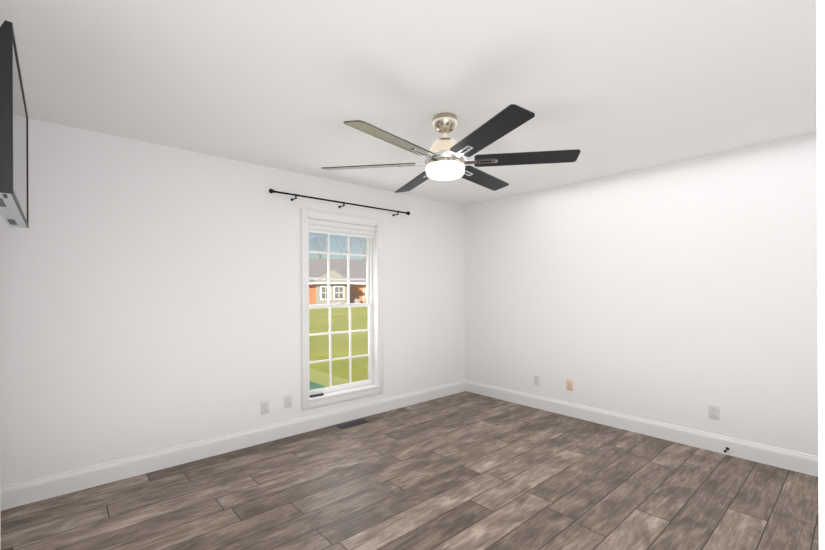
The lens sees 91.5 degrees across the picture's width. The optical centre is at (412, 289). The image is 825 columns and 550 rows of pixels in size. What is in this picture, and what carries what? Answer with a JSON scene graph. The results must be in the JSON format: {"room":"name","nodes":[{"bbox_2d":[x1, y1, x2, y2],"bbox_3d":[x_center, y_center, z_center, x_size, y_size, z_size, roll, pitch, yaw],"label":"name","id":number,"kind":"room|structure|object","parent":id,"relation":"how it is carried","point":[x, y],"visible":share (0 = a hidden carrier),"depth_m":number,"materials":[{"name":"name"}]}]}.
{"room":"empty bedroom","nodes":[
{"label":"empty bedroom","id":0,"kind":"room"},
{"bbox_2d":[0,505,0,549],"bbox_3d":[-0.900,0.121,0.577,0.150,2.440,3.710,0,0,-41],"label":"wall","id":1,"kind":"structure","parent":0,"point":[0,527],"depth_m":1.92,"materials":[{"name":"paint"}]},
{"bbox_2d":[0,20,28,227],"bbox_3d":[-1.701,-0.606,1.673,0.108,0.577,0.972,0,0,-41],"label":"wall-mounted tv","id":2,"kind":"object","parent":1,"relation":"attached to","point":[14,202],"visible":1,"depth_m":1.43,"materials":[{"name":"black plastic"}]},
{"bbox_2d":[0,118,464,486],"bbox_3d":[-1.178,0.123,3.762,5.465,2.440,0.150,0,0,-41],"label":"wall","id":3,"kind":"structure","parent":0,"point":[150,297],"depth_m":3.06,"materials":[{"name":"paint"}]},
{"bbox_2d":[0,380,463,510],"bbox_3d":[-1.136,1.271,3.684,4.915,0.142,0.016,0,0,-41],"label":"baseboard","id":4,"kind":"structure","parent":3,"relation":"attached to","point":[33,490],"depth_m":3.15,"materials":[{"name":"white wood"}]},
{"bbox_2d":[261,400,268,413],"bbox_3d":[-1.300,1.034,3.544,0.072,0.116,0.008,0,0,-41],"label":"electrical outlet","id":5,"kind":"object","parent":3,"relation":"attached to","point":[265,407],"visible":1,"depth_m":3.54,"materials":[{"name":"white plastic"}]},
{"bbox_2d":[284,394,291,407],"bbox_3d":[-1.139,1.020,3.683,0.072,0.116,0.015,0,0,-41],"label":"electrical outlet","id":6,"kind":"object","parent":3,"relation":"attached to","point":[287,401],"visible":1,"depth_m":3.68,"materials":[{"name":"white plastic"}]},
{"bbox_2d":[269,189,409,215],"bbox_3d":[-0.661,-0.856,4.052,1.624,0.062,0.106,0,0,-41],"label":"curtain rod","id":7,"kind":"object","parent":3,"relation":"attached to","point":[271,191],"visible":1,"depth_m":3.92,"materials":[{"name":"black metal"}]},
{"bbox_2d":[301,209,383,409],"bbox_3d":[-0.723,0.179,4.135,0.960,1.887,0.165,0,0,-41],"label":"window","id":8,"kind":"structure","parent":3,"relation":"in","point":[373,383],"depth_m":4.19,"materials":[{"name":"white wood"}]},
{"bbox_2d":[310,393,323,397],"bbox_3d":[-0.936,1.026,3.921,0.140,0.020,0.037,0,0,-41],"label":"remote control","id":9,"kind":"object","parent":8,"relation":"on","point":[316,395],"visible":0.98,"depth_m":3.91,"materials":[{"name":"grey"}]},
{"bbox_2d":[309,218,375,238],"bbox_3d":[-0.719,-0.624,4.126,0.798,0.128,0.058,0,0,-41],"label":"window blind","id":10,"kind":"object","parent":8,"relation":"attached to","point":[336,228],"visible":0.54,"depth_m":4.09,"materials":[{"name":"white fabric"}]},
{"bbox_2d":[0,0,816,205],"bbox_3d":[0.207,-1.144,2.189,5.465,0.080,4.650,0,0,-41],"label":"ceiling","id":11,"kind":"structure","parent":0,"point":[606,88],"depth_m":2.09,"materials":[{"name":"paint"}]},
{"bbox_2d":[321,104,580,192],"bbox_3d":[0.209,-0.912,2.570,1.616,0.383,1.560,0,0,-41],"label":"fan","id":12,"kind":"object","parent":11,"relation":"hanging from","point":[445,157],"visible":1,"depth_m":2.46,"materials":[{"name":"black wood"}]},
{"bbox_2d":[1,391,818,549],"bbox_3d":[0.219,1.366,2.189,5.465,0.060,4.650,0,0,-41],"label":"floor","id":13,"kind":"structure","parent":0,"point":[465,470],"depth_m":2.60,"materials":[{"name":"brown wood"}]},
{"bbox_2d":[336,419,369,428],"bbox_3d":[-0.597,1.337,4.017,0.325,0.007,0.125,0,0,-41],"label":"floor vent","id":14,"kind":"object","parent":13,"relation":"in","point":[352,423],"visible":1,"depth_m":4.01,"materials":[{"name":"grey metal"}]},
{"bbox_2d":[464,133,817,455],"bbox_3d":[2.191,0.106,3.738,0.150,2.440,4.350,0,0,-41],"label":"wall","id":15,"kind":"structure","parent":0,"point":[684,293],"depth_m":3.55,"materials":[{"name":"paint"}]},
{"bbox_2d":[534,374,539,385],"bbox_3d":[1.399,1.014,4.519,0.008,0.116,0.072,0,0,-41],"label":"electrical outlet","id":16,"kind":"object","parent":15,"relation":"attached to","point":[536,379],"visible":1,"depth_m":4.51,"materials":[{"name":"white plastic"}]},
{"bbox_2d":[567,379,572,390],"bbox_3d":[1.654,1.001,4.226,0.015,0.116,0.072,0,0,-41],"label":"electrical outlet","id":17,"kind":"object","parent":15,"relation":"attached to","point":[569,384],"visible":1,"depth_m":4.22,"materials":[{"name":"beige plastic"}]},
{"bbox_2d":[464,380,817,476],"bbox_3d":[2.045,1.256,3.784,0.016,0.142,4.020,0,0,-41],"label":"baseboard","id":18,"kind":"structure","parent":15,"relation":"attached to","point":[800,462],"depth_m":3.55,"materials":[{"name":"white wood"}]},
{"bbox_2d":[709,404,718,419],"bbox_3d":[2.477,1.004,3.300,0.008,0.116,0.072,0,0,-41],"label":"electrical outlet","id":19,"kind":"object","parent":15,"relation":"attached to","point":[713,411],"visible":1,"depth_m":3.30,"materials":[{"name":"white plastic"}]},
{"bbox_2d":[816,0,824,549],"bbox_3d":[0.568,0.114,0.169,0.120,2.440,0.553,0,0,-41],"label":"wall","id":20,"kind":"structure","parent":0,"point":[820,33],"depth_m":0.34,"materials":[{"name":"paint"}]},
{"label":"outside","id":21,"kind":"structure","parent":0,"visible":0},
{"bbox_2d":[309,306,367,386],"bbox_3d":[-40.703,2.184,75.595,280.000,0.200,159.849,0,0,-41],"label":"grass","id":22,"kind":"structure","parent":21,"point":[337,343],"depth_m":13.95,"materials":[{"name":"green plant"}]},
{"bbox_2d":[310,381,324,389],"bbox_3d":[-2.082,1.867,7.727,0.550,0.060,0.800,0,0,-41],"label":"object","id":23,"kind":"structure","parent":22,"relation":"on","point":[316,385],"depth_m":7.64,"materials":[{"name":"green"}]},
{"bbox_2d":[309,235,365,258],"bbox_3d":[-11.804,-6.204,66.803,12.486,16.297,10.662,0,0,-41],"label":"trees","id":24,"kind":"object","parent":22,"relation":"on","point":[338,246],"depth_m":66.17,"materials":[{"name":"grey plant"}]},
{"bbox_2d":[309,259,366,304],"bbox_3d":[-9.700,-1.166,55.063,33.200,6.200,11.180,0,0,-10],"label":"house","id":25,"kind":"structure","parent":22,"relation":"on","point":[335,285],"depth_m":51.45,"materials":[{"name":"brick"}]}
]}

